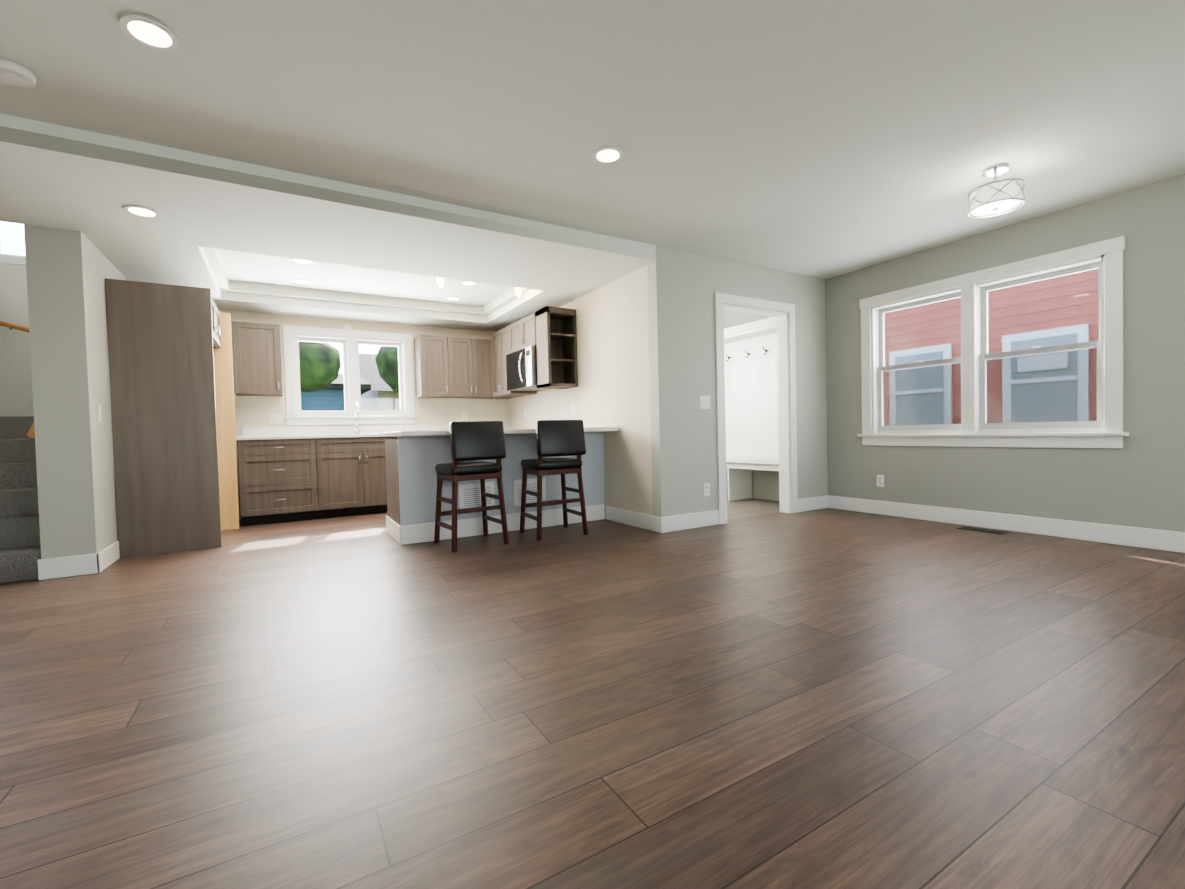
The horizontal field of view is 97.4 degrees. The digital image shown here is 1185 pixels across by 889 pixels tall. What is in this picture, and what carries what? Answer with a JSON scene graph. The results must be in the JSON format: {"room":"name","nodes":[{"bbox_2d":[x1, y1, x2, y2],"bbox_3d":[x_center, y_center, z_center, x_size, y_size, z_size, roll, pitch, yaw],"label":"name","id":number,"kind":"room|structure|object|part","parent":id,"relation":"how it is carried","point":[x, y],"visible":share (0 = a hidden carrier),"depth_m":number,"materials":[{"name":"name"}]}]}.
{"room":"living room","nodes":[
{"label":"living room","id":0,"kind":"room"},
{"bbox_2d":[0,228,33,415],"bbox_3d":[-5.471,-1.222,5.452,1.520,4.200,0.168,-2,2,-31],"label":"wall","id":1,"kind":"structure","parent":0,"point":[16,392],"depth_m":5.20,"materials":[{"name":"white paint"}]},
{"bbox_2d":[0,321,17,329],"bbox_3d":[-5.457,-1.093,5.318,1.011,0.312,0.069,-2,2,-31],"label":"stair handrail","id":2,"kind":"object","parent":1,"relation":"attached to","point":[2,323],"depth_m":5.12,"materials":[{"name":"brown wood"}]},
{"bbox_3d":[-5.573,-2.397,5.349,0.980,1.180,0.118,-2,2,-31],"label":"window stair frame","id":3,"kind":"part","parent":1,"relation":"part of","materials":[{"name":"white"}]},
{"bbox_2d":[24,224,128,558],"bbox_3d":[-4.224,-1.230,4.574,0.270,4.200,2.650,-2,2,-31],"label":"wall","id":4,"kind":"structure","parent":0,"point":[68,272],"depth_m":3.48,"materials":[{"name":"paint"}]},
{"bbox_2d":[18,325,34,437],"bbox_3d":[-4.099,-0.536,4.031,0.046,0.970,1.301,-2,2,-31],"label":"stair handrail","id":5,"kind":"object","parent":4,"relation":"attached to","point":[31,433],"depth_m":3.52,"materials":[{"name":"brown wood"}]},
{"bbox_2d":[97,404,101,420],"bbox_3d":[-3.505,-0.224,3.704,0.010,0.118,0.075,-2,2,-31],"label":"light switch","id":6,"kind":"object","parent":4,"relation":"attached to","point":[99,417],"visible":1,"depth_m":3.69,"materials":[{"name":"white plastic"}]},
{"bbox_2d":[89,541,119,573],"bbox_3d":[-3.499,0.807,3.765,0.015,0.135,0.510,-2,2,-31],"label":"baseboard","id":7,"kind":"structure","parent":4,"relation":"attached to","point":[103,559],"depth_m":3.68,"materials":[{"name":"white wood"}]},
{"bbox_2d":[105,278,224,349],"bbox_3d":[-3.656,-1.097,4.517,0.619,0.350,0.920,-2,2,-31],"label":"upper cabinet","id":8,"kind":"object","parent":4,"relation":"attached to","point":[143,313],"depth_m":4.11,"materials":[{"name":"brown wood"}]},
{"bbox_2d":[0,113,655,295],"bbox_3d":[-2.041,-1.593,3.595,5.250,0.250,1.254,-2,2,-31],"label":"soffit","id":9,"kind":"structure","parent":0,"point":[60,177],"depth_m":3.37,"materials":[{"name":"white paint"}]},
{"bbox_2d":[123,205,159,217],"bbox_3d":[-2.780,-1.436,3.213,0.176,0.007,0.176,-2,2,-31],"label":"recessed light","id":10,"kind":"object","parent":9,"relation":"attached to","point":[141,211],"visible":1,"depth_m":3.20,"materials":[{"name":"white plastic"}]},
{"bbox_2d":[82,232,580,331],"bbox_3d":[-2.333,-1.633,5.429,3.880,0.250,2.200,-2,2,-31],"label":"ceiling soffit","id":11,"kind":"structure","parent":0,"point":[243,281],"depth_m":5.49,"materials":[{"name":"white paint"}]},
{"bbox_2d":[292,259,313,263],"bbox_3d":[-2.630,-1.669,4.730,0.176,0.007,0.176,-2,2,-31],"label":"recessed light","id":12,"kind":"object","parent":11,"relation":"attached to","point":[302,261],"visible":0.65,"depth_m":4.74,"materials":[{"name":"white"}]},
{"bbox_2d":[293,279,312,283],"bbox_3d":[-2.980,-1.676,5.359,0.176,0.007,0.176,-2,2,-31],"label":"recessed light","id":13,"kind":"object","parent":11,"relation":"attached to","point":[302,281],"visible":0.94,"depth_m":5.34,"materials":[{"name":"white"}]},
{"bbox_2d":[437,277,443,286],"bbox_3d":[-1.459,-1.610,4.995,0.100,0.196,0.100,-2,2,-31],"label":"pendant light","id":14,"kind":"object","parent":11,"relation":"hanging from","point":[440,282],"visible":0.38,"depth_m":4.97,"materials":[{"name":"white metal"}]},
{"bbox_2d":[445,297,460,300],"bbox_3d":[-1.654,-1.730,6.180,0.176,0.007,0.176,-2,2,-31],"label":"recessed light","id":15,"kind":"object","parent":11,"relation":"attached to","point":[453,298],"visible":0.94,"depth_m":6.16,"materials":[{"name":"white"}]},
{"bbox_2d":[460,281,476,285],"bbox_3d":[-1.323,-1.722,5.563,0.176,0.007,0.176,-2,2,-31],"label":"recessed light","id":16,"kind":"object","parent":11,"relation":"attached to","point":[468,283],"visible":0.81,"depth_m":5.56,"materials":[{"name":"white plastic"}]},
{"bbox_2d":[515,287,521,296],"bbox_3d":[-0.772,-1.637,5.425,0.100,0.196,0.100,-2,2,-31],"label":"pendant light","id":17,"kind":"object","parent":11,"relation":"hanging from","point":[518,292],"visible":0.42,"depth_m":5.40,"materials":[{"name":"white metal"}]},
{"bbox_2d":[218,309,508,518],"bbox_3d":[-2.840,-0.482,6.479,4.000,2.540,0.200,-2,2,-31],"label":"wall","id":18,"kind":"structure","parent":0,"point":[250,411],"depth_m":6.37,"materials":[{"name":"white paint"}]},
{"bbox_2d":[229,318,282,397],"bbox_3d":[-3.662,-0.922,5.707,0.429,0.760,0.330,-2,2,-31],"label":"upper cabinet","id":19,"kind":"object","parent":18,"relation":"attached to","point":[256,346],"depth_m":5.57,"materials":[{"name":"brown wood"}]},
{"bbox_2d":[269,414,281,423],"bbox_3d":[-3.625,-0.289,5.952,0.123,0.118,0.008,-2,2,-31],"label":"electrical outlet","id":20,"kind":"object","parent":18,"relation":"attached to","point":[275,418],"visible":1,"depth_m":5.95,"materials":[{"name":"white plastic"}]},
{"bbox_2d":[344,324,351,329],"bbox_3d":[-2.972,-1.420,6.325,0.090,0.090,0.012,-2,2,-31],"label":"electrical outlet cover","id":21,"kind":"object","parent":18,"relation":"attached to","point":[348,326],"visible":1,"depth_m":6.32,"materials":[{"name":"white plastic"}]},
{"bbox_3d":[-2.980,-0.833,6.446,1.120,0.820,0.004,-2,2,-31],"label":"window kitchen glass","id":22,"kind":"part","parent":18,"relation":"part of","materials":[{"name":"clear glass"}]},
{"bbox_3d":[-2.956,-0.822,6.406,1.470,1.150,0.200,-2,2,-31],"label":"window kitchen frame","id":23,"kind":"part","parent":18,"relation":"part of","materials":[{"name":"white wood"}]},
{"bbox_2d":[241,424,508,433],"bbox_3d":[-2.545,-0.191,6.584,3.157,0.100,0.018,-2,2,-31],"label":"backsplash","id":24,"kind":"structure","parent":18,"relation":"attached to","point":[317,429],"depth_m":6.23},
{"bbox_2d":[414,335,444,397],"bbox_3d":[-2.033,-0.987,6.673,0.401,0.760,0.330,-2,2,-31],"label":"upper cabinet","id":25,"kind":"object","parent":18,"relation":"attached to","point":[427,348],"depth_m":6.51,"materials":[{"name":"brown wood"}]},
{"bbox_2d":[462,412,467,420],"bbox_3d":[-1.734,-0.384,7.073,0.075,0.118,0.008,-2,2,-31],"label":"electrical outlet","id":26,"kind":"object","parent":18,"relation":"attached to","point":[464,416],"visible":1,"depth_m":7.07,"materials":[{"name":"white plastic"}]},
{"bbox_2d":[441,336,492,397],"bbox_3d":[-1.653,-1.001,6.863,0.692,0.760,0.391,-2,2,-31],"label":"upper cabinet","id":27,"kind":"object","parent":18,"relation":"attached to","point":[466,363],"depth_m":6.73,"materials":[{"name":"brown wood"}]},
{"bbox_2d":[508,265,652,516],"bbox_3d":[-0.296,-0.481,5.994,0.120,2.440,3.330,-2,2,-31],"label":"wall","id":28,"kind":"structure","parent":0,"point":[612,389],"depth_m":5.00,"materials":[{"name":"beige paint"}]},
{"bbox_2d":[491,326,532,397],"bbox_3d":[-1.030,-1.047,6.718,0.358,0.830,0.655,-2,2,-31],"label":"upper cabinet","id":29,"kind":"object","parent":28,"relation":"attached to","point":[501,337],"depth_m":6.65,"materials":[{"name":"brown wood"}]},
{"bbox_2d":[505,338,564,393],"bbox_3d":[-0.683,-0.905,6.102,0.399,0.501,0.750,-2,2,-31],"label":"upper cabinet","id":30,"kind":"object","parent":28,"relation":"attached to","point":[529,369],"depth_m":5.81,"materials":[{"name":"silver metal"}]},
{"bbox_2d":[506,346,547,390],"bbox_3d":[-0.710,-0.871,6.087,0.463,0.435,0.750,-2,2,-31],"label":"microwave","id":31,"kind":"object","parent":30,"relation":"in","point":[521,364],"depth_m":5.92,"materials":[{"name":"silver metal"}]},
{"bbox_2d":[509,310,564,349],"bbox_3d":[-0.671,-1.276,6.105,0.350,0.360,0.760,-2,2,-31],"label":"upper cabinet","id":32,"kind":"object","parent":28,"relation":"attached to","point":[546,329],"depth_m":5.77,"materials":[{"name":"brown wood"}]},
{"bbox_2d":[571,404,574,414],"bbox_3d":[-0.215,-0.387,5.735,0.010,0.118,0.075,-2,2,-31],"label":"electrical outlet","id":33,"kind":"object","parent":28,"relation":"attached to","point":[573,409],"visible":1,"depth_m":5.73,"materials":[{"name":"white plastic"}]},
{"bbox_2d":[605,506,660,532],"bbox_3d":[0.364,0.686,4.827,0.015,0.135,0.897,-2,2,-31],"label":"baseboard","id":34,"kind":"structure","parent":28,"relation":"attached to","point":[640,520],"depth_m":4.78,"materials":[{"name":"white wood"}]},
{"bbox_2d":[0,508,1184,888],"bbox_3d":[-0.100,0.869,2.712,7.820,0.100,10.400,-2,2,-31],"label":"floor","id":35,"kind":"structure","parent":0,"point":[828,698],"depth_m":1.64,"materials":[{"name":"brown wood"}]},
{"bbox_2d":[0,416,40,583],"bbox_3d":[-4.777,0.332,4.267,1.092,1.122,2.636,-2,2,-31],"label":"stairs","id":36,"kind":"structure","parent":35,"relation":"on","point":[20,550],"depth_m":3.73,"materials":[{"name":"carpet"}]},
{"bbox_2d":[233,438,324,528],"bbox_3d":[-3.394,0.382,5.706,0.762,0.880,0.620,-2,2,-31],"label":"base cabinet","id":37,"kind":"object","parent":35,"relation":"on","point":[281,479],"depth_m":5.44,"materials":[{"name":"brown wood"}]},
{"bbox_2d":[237,434,380,441],"bbox_3d":[-2.379,-0.118,6.309,3.157,0.040,0.661,-2,2,-31],"label":"countertop","id":38,"kind":"structure","parent":37,"relation":"on","point":[244,437],"depth_m":5.63,"materials":[{"name":"white stone"}]},
{"bbox_2d":[354,402,363,433],"bbox_3d":[-2.763,-0.314,6.178,0.102,0.376,0.208,-2,2,-31],"label":"faucet","id":39,"kind":"object","parent":38,"relation":"on","point":[357,430],"depth_m":6.22,"materials":[{"name":"silver metal"}]},
{"bbox_2d":[325,438,384,517],"bbox_3d":[-2.725,0.356,6.103,0.920,0.880,0.620,-2,2,-31],"label":"base cabinet","id":40,"kind":"object","parent":35,"relation":"on","point":[354,467],"depth_m":5.80,"materials":[{"name":"brown wood"}]},
{"bbox_2d":[381,434,460,544],"bbox_3d":[-1.517,0.364,4.616,0.480,0.880,0.651,-2,2,-31],"label":"base cabinet","id":41,"kind":"object","parent":35,"relation":"on","point":[410,463],"depth_m":4.33,"materials":[{"name":"grey paint"}]},
{"bbox_2d":[381,427,618,437],"bbox_3d":[-0.842,-0.119,4.866,1.987,0.040,0.960,-2,2,-31],"label":"countertop","id":42,"kind":"structure","parent":41,"relation":"on","point":[589,430],"depth_m":4.37,"materials":[{"name":"white stone"}]},
{"bbox_2d":[434,421,508,551],"bbox_3d":[-0.981,0.310,4.183,0.472,0.987,0.493,-2,2,-35],"label":"stool","id":43,"kind":"object","parent":35,"relation":"on","point":[477,440],"visible":1,"depth_m":4.03,"materials":[{"name":"black leather"}]},
{"bbox_2d":[461,434,512,536],"bbox_3d":[-1.141,0.349,4.839,0.531,0.880,0.651,-2,2,-31],"label":"base cabinet","id":44,"kind":"object","parent":35,"relation":"on","point":[471,523],"depth_m":4.60,"materials":[{"name":"grey paint"}]},
{"bbox_2d":[509,434,548,530],"bbox_3d":[-0.776,0.335,5.055,0.423,0.880,0.651,-2,2,-31],"label":"base cabinet","id":45,"kind":"object","parent":35,"relation":"on","point":[524,446],"depth_m":4.78,"materials":[{"name":"grey paint"}]},
{"bbox_2d":[520,420,587,540],"bbox_3d":[-0.344,0.286,4.515,0.472,0.987,0.493,-2,2,-28],"label":"stool","id":46,"kind":"object","parent":35,"relation":"on","point":[560,437],"visible":1,"depth_m":4.35,"materials":[{"name":"black leather"}]},
{"bbox_2d":[549,430,605,525],"bbox_3d":[-0.342,0.318,5.312,0.701,0.880,0.651,-2,2,-31],"label":"base cabinet","id":47,"kind":"object","parent":35,"relation":"on","point":[593,477],"depth_m":5.12,"materials":[{"name":"grey paint"}]},
{"bbox_3d":[-0.887,0.339,4.987,1.972,0.880,0.655,-2,2,-31],"label":"peninsula panel","id":48,"kind":"part","parent":47,"relation":"part of","materials":[{"name":"paint"}]},
{"bbox_2d":[957,526,1008,533],"bbox_3d":[3.168,0.697,4.231,0.120,0.006,0.320,-2,2,-31],"label":"floor vent","id":49,"kind":"object","parent":35,"relation":"in","point":[983,530],"visible":1,"depth_m":4.21,"materials":[{"name":"black metal"}]},
{"bbox_2d":[0,0,1184,278],"bbox_3d":[0.330,-1.670,1.817,7.820,0.120,8.470,-2,2,-31],"label":"ceiling","id":50,"kind":"structure","parent":0,"point":[822,138],"depth_m":2.47,"materials":[{"name":"white paint"}]},
{"bbox_2d":[0,58,36,88],"bbox_3d":[-2.402,-1.532,2.157,0.140,0.040,0.140,-2,2,-31],"label":"smoke detector","id":51,"kind":"object","parent":50,"relation":"attached to","point":[15,74],"visible":1,"depth_m":2.15,"materials":[{"name":"white plastic"}]},
{"bbox_2d":[119,14,179,50],"bbox_3d":[-1.681,-1.561,1.980,0.176,0.007,0.176,-2,2,-31],"label":"recessed light","id":52,"kind":"object","parent":50,"relation":"in","point":[149,32],"visible":1,"depth_m":1.97,"materials":[{"name":"white plastic"}]},
{"bbox_2d":[592,146,623,163],"bbox_3d":[0.087,-1.629,2.935,0.176,0.007,0.176,-2,2,-31],"label":"recessed light","id":53,"kind":"object","parent":50,"relation":"in","point":[607,155],"visible":1,"depth_m":2.93,"materials":[{"name":"white"}]},
{"bbox_2d":[967,163,1024,217],"bbox_3d":[2.478,-1.565,3.203,0.282,0.264,0.282,-2,2,-31],"label":"drum light","id":54,"kind":"object","parent":50,"relation":"attached to","point":[995,198],"visible":1,"depth_m":3.15,"materials":[{"name":"white fabric"}]},
{"bbox_2d":[647,246,827,516],"bbox_3d":[1.504,-0.501,5.056,2.260,2.440,0.120,-2,2,-31],"label":"wall","id":55,"kind":"structure","parent":0,"point":[684,287],"depth_m":4.67,"materials":[{"name":"paint"}]},
{"bbox_2d":[661,510,718,532],"bbox_3d":[0.878,0.678,4.620,0.660,0.135,0.015,-2,2,-31],"label":"baseboard","id":56,"kind":"structure","parent":55,"relation":"attached to","point":[707,518],"depth_m":4.60,"materials":[{"name":"white wood"}]},
{"bbox_2d":[700,396,709,408],"bbox_3d":[1.015,-0.380,4.691,0.123,0.118,0.010,-2,2,-31],"label":"light switch","id":57,"kind":"object","parent":55,"relation":"attached to","point":[704,402],"visible":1,"depth_m":4.69,"materials":[{"name":"white plastic"}]},
{"bbox_2d":[703,483,709,496],"bbox_3d":[1.034,0.410,4.712,0.075,0.118,0.008,-2,2,-31],"label":"outlet","id":58,"kind":"object","parent":55,"relation":"attached to","point":[706,487],"visible":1,"depth_m":4.71,"materials":[{"name":"white plastic"}]},
{"bbox_2d":[714,292,797,523],"bbox_3d":[1.572,-0.344,5.098,1.090,2.120,0.156,-2,2,-31],"label":"door frame","id":59,"kind":"structure","parent":55,"relation":"attached to","point":[787,419],"depth_m":5.26,"materials":[{"name":"white wood"}]},
{"bbox_2d":[798,495,828,511],"bbox_3d":[2.301,0.622,5.463,0.470,0.135,0.015,-2,2,-31],"label":"baseboard","id":60,"kind":"structure","parent":55,"relation":"attached to","point":[820,502],"depth_m":5.46,"materials":[{"name":"white wood"}]},
{"bbox_2d":[727,495,779,519],"bbox_3d":[1.114,0.753,6.071,2.300,0.100,2.000,-2,2,-31],"label":"floor","id":61,"kind":"structure","parent":0,"point":[742,508],"depth_m":5.72,"materials":[{"name":"beige tile"}]},
{"bbox_2d":[724,317,778,500],"bbox_3d":[1.779,-0.372,6.378,0.440,2.100,1.850,-2,2,-31],"label":"hall tree","id":62,"kind":"object","parent":61,"relation":"on","point":[751,390],"visible":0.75,"depth_m":6.36,"materials":[{"name":"white wood"}]},
{"bbox_2d":[724,174,1184,531],"bbox_3d":[3.276,-0.529,4.438,0.160,2.440,9.950,-2,2,-31],"label":"wall","id":63,"kind":"structure","parent":0,"point":[1137,479],"depth_m":3.90,"materials":[{"name":"paint"}]},
{"bbox_2d":[877,475,883,486],"bbox_3d":[2.820,0.356,5.102,0.008,0.118,0.075,-2,2,-31],"label":"outlet","id":64,"kind":"object","parent":63,"relation":"attached to","point":[880,480],"visible":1,"depth_m":5.10,"materials":[{"name":"white plastic"}]},
{"bbox_2d":[829,495,1184,552],"bbox_3d":[4.101,0.642,2.952,0.015,0.135,6.170,-2,2,-31],"label":"baseboard","id":65,"kind":"structure","parent":63,"relation":"attached to","point":[1174,541],"depth_m":4.09,"materials":[{"name":"white wood"}]},
{"bbox_2d":[857,236,1128,448],"bbox_3d":[3.237,-0.713,4.442,0.210,1.460,1.950,-2,2,-31],"label":"window","id":66,"kind":"structure","parent":0,"point":[974,428],"depth_m":4.30,"materials":[{"name":"white"}]},
{"bbox_3d":[3.282,-0.710,4.469,0.060,1.160,1.640,-2,2,-31],"label":"window glass","id":67,"kind":"part","parent":66,"relation":"part of","materials":[{"name":"clear glass"}]},
{"bbox_3d":[3.237,-0.713,4.442,0.210,1.460,1.950,-2,2,-31],"label":"window frame","id":68,"kind":"part","parent":66,"relation":"part of","materials":[{"name":"white wood"}]},
{"label":"outside","id":69,"kind":"structure","parent":0,"visible":0},
{"bbox_3d":[-4.976,1.512,8.606,120.000,0.050,140.000,-2,2,-31],"label":"ground","id":70,"kind":"structure","parent":69,"visible":0},
{"bbox_2d":[299,341,340,391],"bbox_3d":[-8.455,-1.958,12.348,4.484,6.979,4.430,-2,2,-31],"label":"tree","id":71,"kind":"object","parent":70,"relation":"on","point":[324,378],"depth_m":12.29,"materials":[{"name":"green plant"}]},
{"bbox_2d":[301,374,370,409],"bbox_3d":[-11.062,-0.630,18.925,4.800,4.000,6.600,-2,2,-31],"label":"garage","id":72,"kind":"structure","parent":70,"relation":"on","point":[338,404],"depth_m":16.86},
{"bbox_2d":[359,353,399,409],"bbox_3d":[-6.636,-1.416,23.867,7.700,5.100,8.600,-2,2,-31],"label":"house","id":73,"kind":"structure","parent":70,"relation":"on","point":[366,365],"depth_m":19.39,"materials":[{"name":"white"}]},
{"bbox_2d":[375,346,398,392],"bbox_3d":[-5.139,-1.688,16.313,3.197,6.124,3.965,-2,2,-31],"label":"tree","id":74,"kind":"object","parent":70,"relation":"on","point":[390,377],"depth_m":15.03,"materials":[{"name":"green plant"}]},
{"bbox_2d":[883,268,1098,425],"bbox_3d":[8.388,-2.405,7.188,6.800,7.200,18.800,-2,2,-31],"label":"window glass","id":75,"kind":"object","parent":70,"relation":"on","point":[1029,309],"depth_m":6.56,"materials":[{"name":"clear glass"}]}
]}

